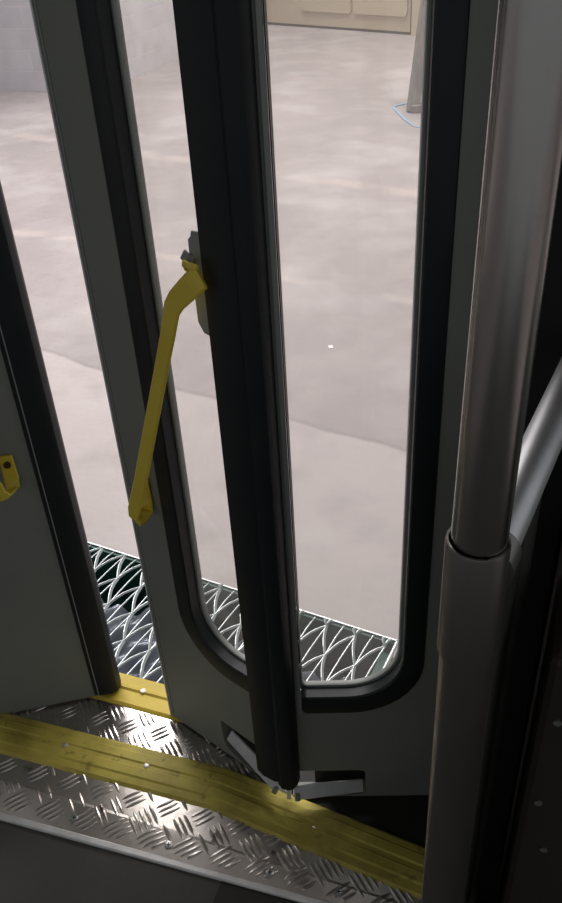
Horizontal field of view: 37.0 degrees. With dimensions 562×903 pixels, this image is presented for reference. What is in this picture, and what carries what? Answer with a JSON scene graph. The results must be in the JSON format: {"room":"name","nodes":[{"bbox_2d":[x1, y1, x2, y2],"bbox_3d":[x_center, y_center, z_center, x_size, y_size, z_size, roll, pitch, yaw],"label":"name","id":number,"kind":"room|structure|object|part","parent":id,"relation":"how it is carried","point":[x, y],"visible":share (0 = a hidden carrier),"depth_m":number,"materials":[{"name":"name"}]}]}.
{"room":"bus interior","nodes":[
{"label":"bus interior","id":0,"kind":"room"},
{"bbox_2d":[0,0,178,91],"bbox_3d":[-4.234,-6.825,9.378,6.000,4.500,3.200,9,37,17],"label":"wall","id":1,"kind":"structure","parent":0,"point":[148,25],"depth_m":8.81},
{"bbox_2d":[0,821,220,902],"bbox_3d":[0.198,1.585,0.383,3.400,0.048,3.800,-4,35,0],"label":"floor","id":2,"kind":"structure","parent":0,"point":[36,866],"depth_m":1.54,"materials":[{"name":"rubber"}]},
{"bbox_2d":[421,0,561,902],"bbox_3d":[0.136,-0.102,0.484,0.090,2.598,0.090,-4,35,0],"label":"pole","id":3,"kind":"object","parent":2,"relation":"on","point":[523,157],"visible":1,"depth_m":0.51,"materials":[{"name":"metal"}]},
{"bbox_2d":[506,358,561,585],"bbox_3d":[0.251,-0.020,0.791,0.060,0.060,0.412,14,39,24],"label":"handrail","id":4,"kind":"object","parent":3,"relation":"attached to","point":[542,438],"visible":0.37,"depth_m":0.73,"materials":[{"name":"metal"}]},
{"bbox_2d":[506,533,521,585],"bbox_3d":[0.163,0.082,0.653,0.043,0.043,0.025,14,39,24],"label":"socket","id":5,"kind":"object","parent":4,"relation":"attached to","point":[516,538],"depth_m":0.64,"materials":[{"name":"metal"}]},
{"bbox_2d":[496,533,561,902],"bbox_3d":[0.819,0.464,1.028,1.000,0.980,0.302,9,37,17],"label":"partition panel","id":6,"kind":"object","parent":2,"relation":"on","point":[531,867],"visible":1,"depth_m":1.05,"materials":[{"name":"black paint"}]},
{"bbox_2d":[0,24,421,657],"bbox_3d":[-1.272,-4.367,9.710,26.000,0.200,27.000,-4,35,0],"label":"floor","id":7,"kind":"structure","parent":0,"point":[347,162],"depth_m":4.29,"materials":[{"name":"concrete"}]},
{"bbox_2d":[88,542,397,683],"bbox_3d":[-0.454,0.541,2.255,1.431,0.235,0.503,14,38,23],"label":"metal grating","id":8,"kind":"object","parent":7,"relation":"on","point":[331,649],"visible":0.16,"depth_m":2.21,"materials":[{"name":"silver metal"}]},
{"bbox_2d":[392,103,419,127],"bbox_3d":[1.101,-2.900,7.225,0.217,0.006,0.898,-4,35,0],"label":"strap","id":9,"kind":"object","parent":7,"relation":"on","point":[393,108],"visible":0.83,"depth_m":7.20,"materials":[{"name":"blue"}]},
{"bbox_2d":[406,0,425,112],"bbox_3d":[1.329,-4.085,6.897,0.252,2.331,0.890,14,39,24],"label":"prop","id":10,"kind":"object","parent":7,"relation":"on","point":[415,87],"visible":0.45,"depth_m":7.17,"materials":[{"name":"white"}]},
{"bbox_2d":[411,0,419,35],"bbox_3d":[3.004,-6.501,8.278,3.540,4.500,0.450,23,43,33],"label":"wall","id":11,"kind":"structure","parent":0,"point":[415,3],"depth_m":10.23,"materials":[{"name":"beige paint"}]},
{"bbox_2d":[509,532,561,813],"bbox_3d":[1.050,-0.032,0.842,1.400,2.080,0.090,9,37,17],"label":"wall","id":12,"kind":"structure","parent":0,"point":[561,532],"depth_m":1.33,"materials":[{"name":"black"}]},
{"bbox_2d":[484,166,561,858],"bbox_3d":[0.347,-0.117,1.035,0.065,2.090,0.170,9,37,17],"label":"trim","id":13,"kind":"structure","parent":12,"relation":"attached to","point":[548,351],"depth_m":1.13,"materials":[{"name":"black"}]},
{"bbox_3d":[-0.560,0.651,1.800,2.301,0.048,1.252,-4,35,0],"label":"floor","id":14,"kind":"structure","parent":0,"visible":0},
{"bbox_2d":[92,673,181,721],"bbox_3d":[-0.449,0.516,1.913,1.800,0.015,0.080,9,37,17],"label":"door sill","id":15,"kind":"structure","parent":14,"relation":"on","point":[136,693],"depth_m":1.86,"materials":[{"name":"yellow metal"}]},
{"bbox_2d":[9,697,267,784],"bbox_3d":[-0.510,0.567,1.861,1.138,0.015,0.141,9,37,17],"label":"plate","id":16,"kind":"object","parent":14,"relation":"on","point":[89,715],"visible":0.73,"depth_m":1.80,"materials":[{"name":"metal"}]},
{"bbox_2d":[0,812,332,902],"bbox_3d":[-0.547,0.717,1.647,2.132,0.018,0.014,7,36,15],"label":"trim","id":17,"kind":"structure","parent":14,"relation":"on","point":[220,876],"depth_m":1.55,"materials":[{"name":"metal"}]},
{"bbox_2d":[0,754,420,902],"bbox_3d":[-0.569,0.674,1.708,2.172,0.019,0.168,8,37,16],"label":"plate","id":18,"kind":"object","parent":14,"relation":"on","point":[182,831],"visible":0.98,"depth_m":1.60,"materials":[{"name":"silver metal"}]},
{"bbox_2d":[0,713,424,899],"bbox_3d":[-0.417,0.630,1.743,1.595,0.013,0.137,10,37,18],"label":"edging","id":19,"kind":"object","parent":18,"relation":"on","point":[359,847],"visible":0.91,"depth_m":1.65,"materials":[{"name":"yellow metal"}]},
{"bbox_2d":[213,771,507,902],"bbox_3d":[0.222,0.767,1.514,0.620,0.011,0.355,9,37,17],"label":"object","id":20,"kind":"structure","parent":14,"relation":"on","point":[404,817],"depth_m":1.60,"materials":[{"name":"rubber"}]},
{"bbox_2d":[464,496,541,902],"bbox_3d":[0.247,0.477,1.098,0.032,0.937,0.311,11,38,20],"label":"partition panel","id":21,"kind":"object","parent":20,"relation":"on","point":[515,592],"visible":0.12,"depth_m":1.09,"materials":[{"name":"black plastic"}]},
{"bbox_3d":[-0.449,-8.016,10.744,4.322,4.500,3.841,-4,35,0],"label":"wall","id":22,"kind":"structure","parent":0,"visible":0},
{"bbox_2d":[262,0,411,34],"bbox_3d":[-0.325,-7.363,10.761,4.855,3.400,0.096,23,43,33],"label":"panelled door","id":23,"kind":"structure","parent":22,"relation":"in","point":[379,16],"depth_m":10.85,"materials":[{"name":"beige paint"}]},
{"bbox_3d":[0.574,-6.061,10.787,0.800,0.750,0.035,23,43,33],"label":"raised panel","id":24,"kind":"part","parent":23,"relation":"part of","materials":[{"name":"beige paint"}]},
{"bbox_3d":[1.224,-5.784,10.334,0.800,0.750,0.035,23,43,33],"label":"raised panel","id":25,"kind":"part","parent":23,"relation":"part of","materials":[{"name":"beige paint"}]},
{"bbox_3d":[-0.989,-1.444,0.725,5.247,0.570,2.145,-4,35,0],"label":"wall header","id":26,"kind":"structure","parent":0,"visible":0},
{"bbox_2d":[0,181,120,713],"bbox_3d":[-0.647,-0.236,1.261,0.501,1.994,0.101,-11,36,-10],"label":"door leaf","id":27,"kind":"structure","parent":26,"relation":"in","point":[56,646],"depth_m":1.61,"materials":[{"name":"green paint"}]},
{"bbox_3d":[-0.609,-0.106,1.312,0.242,0.489,0.011,-9,35,-8],"label":"grab handle","id":28,"kind":"part","parent":27,"relation":"part of","materials":[{"name":"yellow paint"}]},
{"bbox_3d":[-0.668,-0.247,1.278,0.416,1.994,0.030,-9,35,-8],"label":"panel","id":29,"kind":"part","parent":27,"relation":"part of","materials":[{"name":"grey paint"}]},
{"bbox_2d":[29,0,286,794],"bbox_3d":[-0.164,-0.187,1.149,0.339,1.994,0.086,23,43,32],"label":"door leaf","id":30,"kind":"structure","parent":26,"relation":"in","point":[222,693],"depth_m":1.17,"materials":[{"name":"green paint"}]},
{"bbox_3d":[-0.171,-0.053,1.198,0.237,0.489,0.011,23,43,32],"label":"grab handle","id":31,"kind":"part","parent":30,"relation":"part of","materials":[{"name":"yellow paint"}]},
{"bbox_3d":[-0.053,0.611,1.656,0.017,0.051,0.149,-31,43,-33],"label":"swing arm","id":32,"kind":"part","parent":30,"relation":"part of","materials":[{"name":"metal"}]},
{"bbox_2d":[211,0,498,801],"bbox_3d":[0.148,-0.151,1.070,0.405,1.994,0.061,-4,35,0],"label":"door leaf","id":33,"kind":"structure","parent":26,"relation":"in","point":[372,735],"depth_m":1.09,"materials":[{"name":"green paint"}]},
{"bbox_3d":[0.092,0.648,1.615,0.134,0.029,0.017,-7,35,-4],"label":"swing arm","id":34,"kind":"part","parent":33,"relation":"part of","materials":[{"name":"metal"}]}
]}

